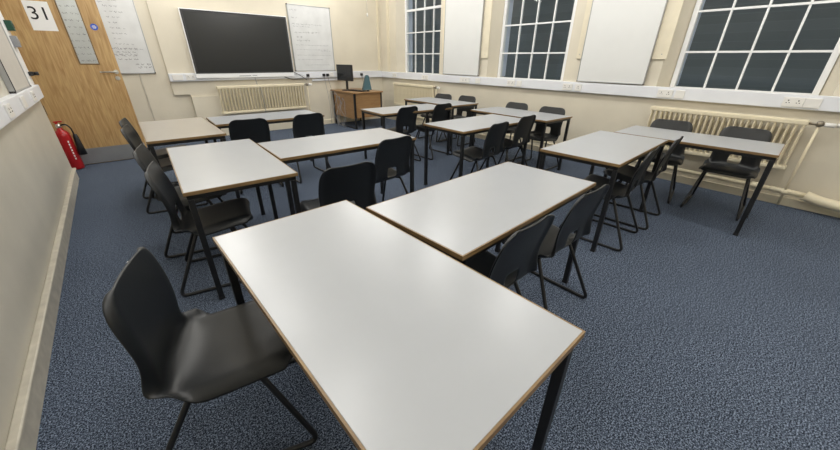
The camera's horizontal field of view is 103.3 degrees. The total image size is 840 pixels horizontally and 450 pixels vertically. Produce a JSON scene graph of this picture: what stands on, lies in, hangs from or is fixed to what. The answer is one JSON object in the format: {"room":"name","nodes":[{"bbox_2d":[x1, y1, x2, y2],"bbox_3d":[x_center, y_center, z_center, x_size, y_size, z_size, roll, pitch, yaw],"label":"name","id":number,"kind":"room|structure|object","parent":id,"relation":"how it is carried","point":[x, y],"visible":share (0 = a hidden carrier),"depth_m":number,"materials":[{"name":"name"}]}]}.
{"room":"classroom","nodes":[
{"label":"classroom","id":0,"kind":"room"},
{"bbox_2d":[0,75,71,449],"bbox_3d":[-1.560,-0.588,0.453,0.241,3.300,8.240,-21,33,-36],"label":"wall","id":1,"kind":"structure","parent":0,"point":[35,169],"depth_m":2.01,"materials":[{"name":"beige paint"}]},
{"bbox_2d":[3,20,15,30],"bbox_3d":[-4.071,-1.979,3.301,0.053,0.090,0.090,-21,33,-36],"label":"box","id":2,"kind":"object","parent":1,"relation":"attached to","point":[9,25],"visible":1,"depth_m":3.27,"materials":[{"name":"green plastic"}]},
{"bbox_2d":[9,35,21,46],"bbox_3d":[-4.021,-1.826,3.308,0.050,0.100,0.090,-21,33,-36],"label":"switch box","id":3,"kind":"object","parent":1,"relation":"attached to","point":[15,41],"visible":1,"depth_m":3.28,"materials":[{"name":"grey plastic"}]},
{"bbox_2d":[0,22,31,93],"bbox_3d":[-3.553,-1.758,2.700,0.038,1.234,0.894,-21,33,-36],"label":"notice board","id":4,"kind":"object","parent":1,"relation":"attached to","point":[12,73],"visible":0.95,"depth_m":2.89,"materials":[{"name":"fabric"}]},
{"bbox_2d":[0,11,33,84],"bbox_3d":[-4.070,-2.477,2.997,0.018,2.238,0.230,-21,33,-36],"label":"trim","id":5,"kind":"structure","parent":1,"relation":"attached to","point":[8,33],"depth_m":3.34,"materials":[{"name":"white"}]},
{"bbox_2d":[0,85,43,129],"bbox_3d":[-1.422,-0.030,0.796,0.057,0.127,8.140,-21,33,-36],"label":"trunking","id":6,"kind":"structure","parent":1,"relation":"attached to","point":[13,99],"depth_m":2.53,"materials":[{"name":"white plastic"}]},
{"bbox_2d":[3,103,15,118],"bbox_3d":[-2.797,-0.780,2.269,0.016,0.086,0.150,-21,33,-36],"label":"power socket","id":7,"kind":"object","parent":6,"relation":"attached to","point":[8,108],"visible":1,"depth_m":2.24,"materials":[{"name":"white plastic"}]},
{"bbox_2d":[19,96,27,107],"bbox_3d":[-3.210,-0.996,2.693,0.012,0.086,0.150,-21,33,-36],"label":"power socket","id":8,"kind":"object","parent":6,"relation":"attached to","point":[22,99],"visible":1,"depth_m":2.67,"materials":[{"name":"white plastic"}]},
{"bbox_2d":[29,91,36,101],"bbox_3d":[-3.593,-1.200,3.093,0.016,0.086,0.150,-21,33,-36],"label":"power socket","id":9,"kind":"object","parent":6,"relation":"attached to","point":[32,94],"visible":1,"depth_m":3.06,"materials":[{"name":"white plastic"}]},
{"bbox_2d":[28,71,38,75],"bbox_3d":[-4.085,-1.601,3.517,0.070,0.040,0.100,-21,33,-36],"label":"door handle","id":10,"kind":"object","parent":1,"relation":"attached to","point":[31,73],"visible":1,"depth_m":3.51,"materials":[{"name":"black plastic"}]},
{"bbox_2d":[5,168,78,449],"bbox_3d":[-1.471,0.789,1.239,0.035,0.135,8.240,-21,33,-36],"label":"baseboard","id":11,"kind":"structure","parent":1,"relation":"attached to","point":[25,423],"depth_m":1.60,"materials":[{"name":"beige paint"}]},
{"bbox_2d":[121,0,382,121],"bbox_3d":[-3.138,-3.456,6.171,6.930,3.300,0.195,-20,33,-36],"label":"wall","id":12,"kind":"structure","parent":0,"point":[354,34],"depth_m":5.88,"materials":[{"name":"beige paint"}]},
{"bbox_2d":[55,0,155,73],"bbox_3d":[-4.668,-2.895,4.901,0.929,1.219,0.031,-20,33,-36],"label":"whiteboard","id":13,"kind":"object","parent":12,"relation":"attached to","point":[120,19],"visible":0.59,"depth_m":4.98,"materials":[{"name":"silver metal"}]},
{"bbox_2d":[139,74,154,120],"bbox_3d":[-4.501,-1.930,5.568,0.017,1.080,0.012,-20,33,-36],"label":"trim","id":14,"kind":"structure","parent":12,"relation":"attached to","point":[139,74],"depth_m":5.48,"materials":[{"name":"beige paint"}]},
{"bbox_2d":[178,7,294,110],"bbox_3d":[-3.168,-2.932,6.104,1.712,1.650,0.220,-20,33,-36],"label":"display","id":15,"kind":"object","parent":12,"relation":"attached to","point":[221,44],"visible":0.98,"depth_m":5.90,"materials":[{"name":"black plastic"}]},
{"bbox_2d":[191,91,306,135],"bbox_3d":[-3.217,-2.206,6.559,2.045,0.715,0.040,-20,33,-36],"label":"trim","id":16,"kind":"structure","parent":12,"relation":"attached to","point":[204,106],"depth_m":6.25,"materials":[{"name":"beige paint"}]},
{"bbox_2d":[168,71,336,81],"bbox_3d":[-2.941,-2.901,6.457,3.220,0.125,0.055,-20,33,-36],"label":"trunking","id":17,"kind":"structure","parent":12,"relation":"attached to","point":[313,74],"depth_m":6.41,"materials":[{"name":"white plastic"}]},
{"bbox_2d":[172,75,183,80],"bbox_3d":[-4.056,-2.469,5.569,0.150,0.086,0.012,-20,33,-36],"label":"power socket","id":18,"kind":"object","parent":17,"relation":"attached to","point":[175,77],"visible":1,"depth_m":5.56,"materials":[{"name":"white plastic"}]},
{"bbox_2d":[186,75,195,79],"bbox_3d":[-3.914,-2.520,5.675,0.130,0.086,0.016,-20,33,-36],"label":"power socket","id":19,"kind":"object","parent":17,"relation":"attached to","point":[188,77],"visible":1,"depth_m":5.67,"materials":[{"name":"white plastic"}]},
{"bbox_2d":[216,83,311,114],"bbox_3d":[-2.954,-2.329,6.605,1.771,0.860,0.143,-20,33,-36],"label":"radiator","id":20,"kind":"object","parent":12,"relation":"attached to","point":[295,85],"visible":1,"depth_m":6.42,"materials":[{"name":"beige metal"}]},
{"bbox_2d":[286,3,334,70],"bbox_3d":[-2.184,-3.764,6.749,0.884,1.159,0.031,-20,33,-36],"label":"whiteboard","id":21,"kind":"object","parent":12,"relation":"attached to","point":[309,26],"visible":1,"depth_m":6.72,"materials":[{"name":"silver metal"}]},
{"bbox_2d":[312,78,336,80],"bbox_3d":[-1.994,-3.165,7.236,0.750,0.040,0.035,-20,33,-36],"label":"trunking","id":22,"kind":"structure","parent":12,"relation":"attached to","point":[330,79],"depth_m":7.17,"materials":[{"name":"white plastic"}]},
{"bbox_2d":[324,116,380,123],"bbox_3d":[-1.695,-2.511,7.892,2.000,0.100,0.070,-20,33,-36],"label":"baseboard","id":23,"kind":"structure","parent":12,"relation":"attached to","point":[326,121],"depth_m":7.80,"materials":[{"name":"beige paint"}]},
{"bbox_2d":[353,71,380,77],"bbox_3d":[-1.344,-3.506,7.731,1.040,0.140,0.055,-20,33,-36],"label":"trunking","id":24,"kind":"structure","parent":12,"relation":"attached to","point":[356,74],"depth_m":7.76,"materials":[{"name":"white plastic"}]},
{"bbox_2d":[36,118,839,449],"bbox_3d":[-0.091,-0.121,3.356,6.430,0.100,10.170,-20,33,-36],"label":"floor","id":25,"kind":"structure","parent":0,"point":[700,335],"depth_m":1.86,"materials":[{"name":"blue carpet"}]},
{"bbox_2d":[53,121,87,169],"bbox_3d":[-4.503,-1.032,4.298,0.231,0.607,0.150,-20,33,-36],"label":"fire extinguisher","id":26,"kind":"object","parent":25,"relation":"on","point":[72,153],"visible":0.91,"depth_m":4.26,"materials":[{"name":"red metal"}]},
{"bbox_2d":[119,117,186,198],"bbox_3d":[-2.780,-0.756,3.590,0.511,0.778,0.460,-14,30,-27],"label":"chair","id":27,"kind":"object","parent":25,"relation":"on","point":[162,153],"visible":0.24,"depth_m":3.47,"materials":[{"name":"black plastic"}]},
{"bbox_2d":[120,124,207,213],"bbox_3d":[-2.463,-0.587,3.257,0.511,0.778,0.460,-14,30,-27],"label":"chair","id":28,"kind":"object","parent":25,"relation":"on","point":[127,131],"visible":0.41,"depth_m":3.11,"materials":[{"name":"black plastic"}]},
{"bbox_2d":[133,144,232,257],"bbox_3d":[-1.755,-0.235,2.566,0.511,0.778,0.460,-13,30,-25],"label":"chair","id":29,"kind":"object","parent":25,"relation":"on","point":[142,155],"visible":0.39,"depth_m":2.43,"materials":[{"name":"black plastic"}]},
{"bbox_2d":[138,117,239,197],"bbox_3d":[-2.416,-0.660,3.483,0.600,0.708,1.200,-20,33,-35],"label":"table","id":30,"kind":"object","parent":25,"relation":"on","point":[186,130],"visible":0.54,"depth_m":3.13,"materials":[{"name":"white laminate"}]},
{"bbox_2d":[144,161,252,296],"bbox_3d":[-1.359,-0.036,2.176,0.511,0.778,0.460,-14,30,-26],"label":"chair","id":31,"kind":"object","parent":25,"relation":"on","point":[221,216],"visible":0.94,"depth_m":2.06,"materials":[{"name":"black plastic"}]},
{"bbox_2d":[102,247,317,449],"bbox_3d":[-0.727,0.450,1.216,0.548,0.777,0.460,-10,28,-20],"label":"chair","id":32,"kind":"object","parent":25,"relation":"on","point":[195,355],"visible":0.82,"depth_m":1.10,"materials":[{"name":"black plastic"}]},
{"bbox_2d":[166,139,300,299],"bbox_3d":[-1.360,-0.141,2.465,0.600,0.708,1.200,-19,32,-33],"label":"table","id":33,"kind":"object","parent":25,"relation":"on","point":[209,169],"visible":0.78,"depth_m":2.09,"materials":[{"name":"white laminate"}]},
{"bbox_2d":[229,118,283,193],"bbox_3d":[-1.890,-0.820,3.737,0.460,0.778,0.511,-16,31,-30],"label":"chair","id":34,"kind":"object","parent":25,"relation":"on","point":[257,130],"visible":0.45,"depth_m":3.47,"materials":[{"name":"black plastic"}]},
{"bbox_2d":[206,110,328,169],"bbox_3d":[-1.852,-0.997,4.170,1.200,0.708,0.600,-19,33,-34],"label":"table","id":35,"kind":"object","parent":25,"relation":"on","point":[221,122],"visible":0.5,"depth_m":3.92,"materials":[{"name":"white laminate"}]},
{"bbox_2d":[282,113,330,182],"bbox_3d":[-1.425,-0.986,4.079,0.460,0.778,0.511,-23,35,-39],"label":"chair","id":36,"kind":"object","parent":25,"relation":"on","point":[304,125],"visible":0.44,"depth_m":3.85,"materials":[{"name":"black plastic"}]},
{"bbox_2d":[257,128,415,219],"bbox_3d":[-0.695,-0.415,3.029,1.200,0.708,0.600,-19,33,-34],"label":"table","id":37,"kind":"object","parent":25,"relation":"on","point":[287,151],"visible":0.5,"depth_m":2.75,"materials":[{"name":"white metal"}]},
{"bbox_2d":[300,161,375,211],"bbox_3d":[-0.563,-0.088,2.297,0.460,0.778,0.511,-19,33,-34],"label":"chair","id":38,"kind":"object","parent":25,"relation":"on","point":[355,183],"visible":0.61,"depth_m":2.05,"materials":[{"name":"black plastic"}]},
{"bbox_2d":[334,93,345,126],"bbox_3d":[-1.712,-2.477,7.120,0.107,0.719,0.490,-19,32,-34],"label":"cable bundle","id":39,"kind":"object","parent":25,"relation":"on","point":[335,93],"visible":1,"depth_m":7.14,"materials":[{"name":"grey plastic"}]},
{"bbox_2d":[330,88,382,128],"bbox_3d":[-1.384,-2.596,7.369,0.735,0.725,0.985,-20,33,-36],"label":"desk","id":40,"kind":"object","parent":25,"relation":"on","point":[354,101],"visible":0.96,"depth_m":7.03,"materials":[{"name":"brown wood"}]},
{"bbox_2d":[336,64,353,90],"bbox_3d":[-1.577,-3.125,7.053,0.510,0.500,0.200,22,34,36],"label":"computer monitor","id":41,"kind":"object","parent":40,"relation":"on","point":[344,72],"visible":0.93,"depth_m":6.99,"materials":[{"name":"black plastic"}]},
{"bbox_2d":[348,89,366,91],"bbox_3d":[-1.321,-2.833,7.004,0.420,0.026,0.140,20,32,33],"label":"keyboard","id":42,"kind":"object","parent":40,"relation":"on","point":[349,89],"visible":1,"depth_m":6.93,"materials":[{"name":"black plastic"}]},
{"bbox_2d":[362,75,371,89],"bbox_3d":[-1.174,-3.124,7.289,0.190,0.295,0.120,-11,29,-23],"label":"holder","id":43,"kind":"object","parent":40,"relation":"on","point":[366,84],"visible":0.99,"depth_m":7.27,"materials":[{"name":"teal plastic"}]},
{"bbox_2d":[375,136,411,203],"bbox_3d":[-0.355,-0.422,2.971,0.511,0.778,0.460,24,35,39],"label":"chair","id":44,"kind":"object","parent":25,"relation":"on","point":[395,152],"visible":0.68,"depth_m":2.76,"materials":[{"name":"black plastic"}]},
{"bbox_2d":[212,200,585,449],"bbox_3d":[-0.194,0.480,1.244,0.600,0.708,1.200,-21,34,-37],"label":"table","id":45,"kind":"object","parent":25,"relation":"on","point":[407,345],"visible":0.86,"depth_m":0.88,"materials":[{"name":"grey laminate"}]},
{"bbox_2d":[387,106,420,160],"bbox_3d":[-0.318,-1.283,4.699,0.511,0.778,0.460,24,35,38],"label":"chair","id":46,"kind":"object","parent":25,"relation":"on","point":[405,117],"visible":0.7,"depth_m":4.50,"materials":[{"name":"black plastic"}]},
{"bbox_2d":[360,104,452,158],"bbox_3d":[-0.183,-1.359,4.933,1.200,0.708,0.600,-18,32,-33],"label":"table","id":47,"kind":"object","parent":25,"relation":"on","point":[392,111],"visible":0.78,"depth_m":4.69,"materials":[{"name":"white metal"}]},
{"bbox_2d":[414,103,452,159],"bbox_3d":[0.176,-1.454,5.052,0.460,0.778,0.511,-23,35,-39],"label":"chair","id":48,"kind":"object","parent":25,"relation":"on","point":[439,112],"visible":0.59,"depth_m":4.88,"materials":[{"name":"black plastic"}]},
{"bbox_2d":[418,93,451,141],"bbox_3d":[0.290,-1.989,6.127,0.460,0.778,0.511,21,33,35],"label":"chair","id":49,"kind":"object","parent":25,"relation":"on","point":[439,95],"visible":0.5,"depth_m":6.11,"materials":[{"name":"black plastic"}]},
{"bbox_2d":[404,97,478,151],"bbox_3d":[0.333,-1.792,5.811,0.600,0.708,1.200,-21,34,-36],"label":"table","id":50,"kind":"object","parent":25,"relation":"on","point":[425,100],"visible":0.58,"depth_m":5.52,"materials":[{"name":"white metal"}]},
{"bbox_2d":[438,95,475,145],"bbox_3d":[0.668,-1.842,5.840,0.511,0.778,0.460,-23,35,-39],"label":"chair","id":51,"kind":"object","parent":25,"relation":"on","point":[458,115],"visible":0.52,"depth_m":5.86,"materials":[{"name":"black plastic"}]},
{"bbox_2d":[423,114,527,184],"bbox_3d":[0.683,-0.867,3.963,1.200,0.708,0.600,-20,33,-36],"label":"table","id":52,"kind":"object","parent":25,"relation":"on","point":[463,127],"visible":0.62,"depth_m":3.69,"materials":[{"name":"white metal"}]},
{"bbox_2d":[450,121,508,179],"bbox_3d":[0.641,-0.749,3.647,0.511,0.778,0.460,24,35,38],"label":"chair","id":53,"kind":"object","parent":25,"relation":"on","point":[496,134],"visible":0.87,"depth_m":3.50,"materials":[{"name":"black plastic"}]},
{"bbox_2d":[366,162,595,283],"bbox_3d":[0.381,0.151,1.916,1.200,0.708,0.600,-22,35,-38],"label":"table","id":54,"kind":"object","parent":25,"relation":"on","point":[463,217],"visible":0.69,"depth_m":1.61,"materials":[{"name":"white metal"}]},
{"bbox_2d":[479,115,535,170],"bbox_3d":[1.077,-0.968,4.096,0.460,0.778,0.511,-23,35,-39],"label":"chair","id":55,"kind":"object","parent":25,"relation":"on","point":[524,126],"visible":0.68,"depth_m":3.92,"materials":[{"name":"black plastic"}]},
{"bbox_2d":[492,102,527,161],"bbox_3d":[1.287,-1.410,4.986,0.511,0.778,0.460,-22,35,-38],"label":"chair","id":56,"kind":"object","parent":25,"relation":"on","point":[522,106],"visible":0.32,"depth_m":4.95,"materials":[{"name":"black plastic"}]},
{"bbox_2d":[466,214,554,296],"bbox_3d":[0.284,0.266,1.606,0.460,0.778,0.511,-22,34,-37],"label":"chair","id":57,"kind":"object","parent":25,"relation":"on","point":[518,257],"visible":0.54,"depth_m":1.41,"materials":[{"name":"black plastic"}]},
{"bbox_2d":[469,107,572,169],"bbox_3d":[1.327,-1.194,4.634,0.600,0.708,1.200,-20,33,-35],"label":"table","id":58,"kind":"object","parent":25,"relation":"on","point":[541,118],"visible":0.7,"depth_m":4.33,"materials":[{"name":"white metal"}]},
{"bbox_2d":[512,106,564,170],"bbox_3d":[1.636,-1.188,4.549,0.511,0.778,0.460,-22,34,-37],"label":"chair","id":59,"kind":"object","parent":25,"relation":"on","point":[555,128],"visible":0.71,"depth_m":4.54,"materials":[{"name":"black plastic"}]},
{"bbox_2d":[501,184,609,309],"bbox_3d":[0.710,0.097,1.953,0.460,0.778,0.511,-20,33,-36],"label":"chair","id":60,"kind":"object","parent":25,"relation":"on","point":[579,218],"visible":0.59,"depth_m":1.80,"materials":[{"name":"black plastic"}]},
{"bbox_2d":[539,130,667,251],"bbox_3d":[1.600,-0.373,2.992,1.200,0.708,0.600,-22,34,-38],"label":"table","id":61,"kind":"object","parent":25,"relation":"on","point":[614,151],"visible":0.81,"depth_m":2.66,"materials":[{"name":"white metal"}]},
{"bbox_2d":[559,146,661,250],"bbox_3d":[1.552,-0.281,2.729,0.511,0.778,0.460,24,35,39],"label":"chair","id":62,"kind":"object","parent":25,"relation":"on","point":[620,190],"visible":0.76,"depth_m":2.64,"materials":[{"name":"black plastic"}]},
{"bbox_2d":[594,136,683,229],"bbox_3d":[1.984,-0.444,3.064,0.511,0.778,0.460,24,35,39],"label":"chair","id":63,"kind":"object","parent":25,"relation":"on","point":[626,173],"visible":0.77,"depth_m":2.98,"materials":[{"name":"black plastic"}]},
{"bbox_2d":[625,119,692,203],"bbox_3d":[2.595,-0.712,3.615,0.460,0.778,0.511,21,33,35],"label":"chair","id":64,"kind":"object","parent":25,"relation":"on","point":[677,157],"visible":0.58,"depth_m":3.59,"materials":[{"name":"black plastic"}]},
{"bbox_2d":[604,125,785,235],"bbox_3d":[2.561,-0.502,3.273,0.600,0.708,1.200,-21,34,-37],"label":"table","id":65,"kind":"object","parent":25,"relation":"on","point":[770,151],"visible":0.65,"depth_m":2.89,"materials":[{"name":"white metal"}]},
{"bbox_2d":[680,126,771,220],"bbox_3d":[3.008,-0.525,3.249,0.511,0.778,0.460,-22,35,-38],"label":"chair","id":66,"kind":"object","parent":25,"relation":"on","point":[748,168],"visible":0.82,"depth_m":3.23,"materials":[{"name":"black plastic"}]},
{"bbox_2d":[379,0,839,200],"bbox_3d":[2.396,-2.598,4.567,0.370,3.300,10.120,-20,33,-36],"label":"wall","id":67,"kind":"structure","parent":0,"point":[818,173],"depth_m":4.30,"materials":[{"name":"beige paint"}]},
{"bbox_2d":[376,0,389,70],"bbox_3d":[-0.833,-4.656,7.416,0.363,2.220,0.048,20,32,33],"label":"trim","id":68,"kind":"structure","parent":67,"relation":"attached to","point":[387,2],"depth_m":7.57,"materials":[{"name":"beige paint"}]},
{"bbox_2d":[393,82,439,105],"bbox_3d":[-0.083,-2.653,7.337,0.143,0.840,1.506,-20,33,-36],"label":"radiator","id":69,"kind":"object","parent":67,"relation":"attached to","point":[402,91],"visible":0.68,"depth_m":7.29,"materials":[{"name":"beige metal"}]},
{"bbox_2d":[417,116,805,197],"bbox_3d":[1.539,-1.534,5.735,0.068,0.086,7.121,-20,33,-36],"label":"pipe","id":70,"kind":"object","parent":69,"relation":"attached to","point":[753,184],"visible":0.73,"depth_m":3.69,"materials":[{"name":"beige metal"}]},
{"bbox_2d":[801,192,839,211],"bbox_3d":[4.490,0.088,2.610,0.133,0.131,2.092,-20,33,-36],"label":"pipe","id":71,"kind":"object","parent":70,"relation":"attached to","point":[814,199],"visible":0.99,"depth_m":3.21,"materials":[{"name":"beige metal"}]},
{"bbox_2d":[405,0,440,73],"bbox_3d":[0.142,-4.187,6.910,0.188,1.990,1.240,-20,33,-36],"label":"window","id":72,"kind":"structure","parent":67,"relation":"in","point":[409,10],"depth_m":7.20,"materials":[{"name":"white wood"}]},
{"bbox_2d":[443,0,484,75],"bbox_3d":[0.757,-3.603,5.837,0.039,1.769,0.899,-20,33,-36],"label":"whiteboard","id":73,"kind":"object","parent":67,"relation":"attached to","point":[463,29],"visible":1,"depth_m":5.93,"materials":[{"name":"plastic"}]},
{"bbox_2d":[442,0,492,57],"bbox_3d":[0.803,-3.749,5.761,0.022,1.535,1.140,-20,33,-36],"label":"panel","id":74,"kind":"object","parent":67,"relation":"attached to","point":[488,7],"visible":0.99,"depth_m":5.60,"materials":[{"name":"beige paint"}]},
{"bbox_2d":[497,0,577,80],"bbox_3d":[1.850,-3.271,5.110,0.188,1.990,1.250,-20,33,-36],"label":"window","id":75,"kind":"structure","parent":67,"relation":"in","point":[508,7],"depth_m":5.39,"materials":[{"name":"white wood"}]},
{"bbox_2d":[381,71,839,111],"bbox_3d":[2.276,-1.937,4.679,0.055,0.130,9.970,-20,33,-36],"label":"trunking","id":76,"kind":"structure","parent":67,"relation":"attached to","point":[765,99],"depth_m":4.07,"materials":[{"name":"white plastic"}]},
{"bbox_2d":[460,77,469,82],"bbox_3d":[0.836,-2.681,6.149,0.016,0.085,0.229,-20,33,-36],"label":"power socket","id":77,"kind":"object","parent":76,"relation":"attached to","point":[462,79],"visible":1,"depth_m":6.15,"materials":[{"name":"white plastic"}]},
{"bbox_2d":[507,80,514,85],"bbox_3d":[1.490,-2.330,5.460,0.016,0.086,0.150,-20,33,-36],"label":"power socket","id":78,"kind":"object","parent":76,"relation":"attached to","point":[509,82],"visible":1,"depth_m":5.45,"materials":[{"name":"white plastic"}]},
{"bbox_2d":[562,83,572,89],"bbox_3d":[2.123,-1.990,4.793,0.016,0.086,0.146,-20,33,-36],"label":"power socket","id":79,"kind":"object","parent":76,"relation":"attached to","point":[565,86],"visible":1,"depth_m":4.79,"materials":[{"name":"white plastic"}]},
{"bbox_2d":[574,84,581,90],"bbox_3d":[2.226,-1.935,4.684,0.016,0.086,0.090,-20,33,-36],"label":"power socket","id":80,"kind":"object","parent":76,"relation":"attached to","point":[577,86],"visible":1,"depth_m":4.68,"materials":[{"name":"white plastic"}]},
{"bbox_2d":[656,89,672,97],"bbox_3d":[2.914,-1.566,3.959,0.016,0.086,0.155,-20,33,-36],"label":"power socket","id":81,"kind":"object","parent":76,"relation":"attached to","point":[661,92],"visible":1,"depth_m":3.96,"materials":[{"name":"white plastic"}]},
{"bbox_2d":[674,90,684,98],"bbox_3d":[3.012,-1.515,3.858,0.012,0.086,0.090,-20,33,-36],"label":"power socket","id":82,"kind":"object","parent":76,"relation":"attached to","point":[679,93],"visible":1,"depth_m":3.85,"materials":[{"name":"white plastic"}]},
{"bbox_2d":[781,97,805,106],"bbox_3d":[3.615,-1.191,3.221,0.016,0.086,0.146,-20,33,-36],"label":"power socket","id":83,"kind":"object","parent":76,"relation":"attached to","point":[788,101],"visible":1,"depth_m":3.22,"materials":[{"name":"white plastic"}]},
{"bbox_2d":[802,98,822,108],"bbox_3d":[3.700,-1.146,3.134,0.012,0.086,0.110,-20,33,-36],"label":"power socket","id":84,"kind":"object","parent":76,"relation":"attached to","point":[814,103],"visible":1,"depth_m":3.13,"materials":[{"name":"white plastic"}]},
{"bbox_2d":[386,116,839,217],"bbox_3d":[2.276,-1.077,5.117,0.030,0.085,9.970,-20,33,-36],"label":"baseboard","id":85,"kind":"structure","parent":67,"relation":"attached to","point":[794,203],"depth_m":3.74,"materials":[{"name":"beige paint"}]},
{"bbox_2d":[576,0,667,84],"bbox_3d":[2.496,-2.671,4.005,0.039,1.769,0.854,-20,33,-36],"label":"whiteboard","id":86,"kind":"object","parent":67,"relation":"attached to","point":[621,37],"visible":1,"depth_m":4.15,"materials":[{"name":"plastic"}]},
{"bbox_2d":[576,0,683,58],"bbox_3d":[2.542,-2.817,3.929,0.022,1.535,1.095,-20,33,-36],"label":"panel","id":87,"kind":"object","parent":67,"relation":"attached to","point":[672,13],"visible":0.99,"depth_m":3.85,"materials":[{"name":"beige paint"}]},
{"bbox_2d":[647,106,836,204],"bbox_3d":[3.330,-0.824,3.740,0.143,0.840,1.506,-20,33,-36],"label":"radiator","id":88,"kind":"object","parent":67,"relation":"attached to","point":[804,122],"visible":0.63,"depth_m":3.45,"materials":[{"name":"beige metal"}]},
{"label":"outside","id":89,"kind":"structure","parent":0,"visible":0},
{"bbox_2d":[413,0,839,94],"bbox_3d":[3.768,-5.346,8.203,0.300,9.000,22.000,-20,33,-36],"label":"windows","id":90,"kind":"structure","parent":89,"point":[820,30],"depth_m":6.25,"materials":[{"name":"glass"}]},
{"bbox_3d":[-5.054,-2.228,3.666,0.400,3.300,1.980,-20,33,-36],"label":"wall","id":91,"kind":"structure","parent":0,"visible":0},
{"bbox_2d":[0,0,146,164],"bbox_3d":[-4.369,-1.812,4.227,0.942,2.052,0.109,-20,33,-36],"label":"door","id":92,"kind":"structure","parent":91,"relation":"in","point":[91,99],"depth_m":4.25,"materials":[{"name":"brown wood"}]},
{"bbox_2d":[21,0,58,30],"bbox_3d":[-4.419,-2.431,3.869,0.210,0.297,0.003,-20,33,-36],"label":"number sign","id":93,"kind":"object","parent":92,"relation":"attached to","point":[39,14],"visible":1,"depth_m":3.87,"materials":[{"name":"white paper"}]},
{"bbox_2d":[90,24,97,29],"bbox_3d":[-4.082,-2.480,4.165,0.072,0.072,0.002,-20,33,-36],"label":"sticker","id":94,"kind":"object","parent":92,"relation":"attached to","point":[93,26],"visible":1,"depth_m":4.17,"materials":[{"name":"blue plastic"}]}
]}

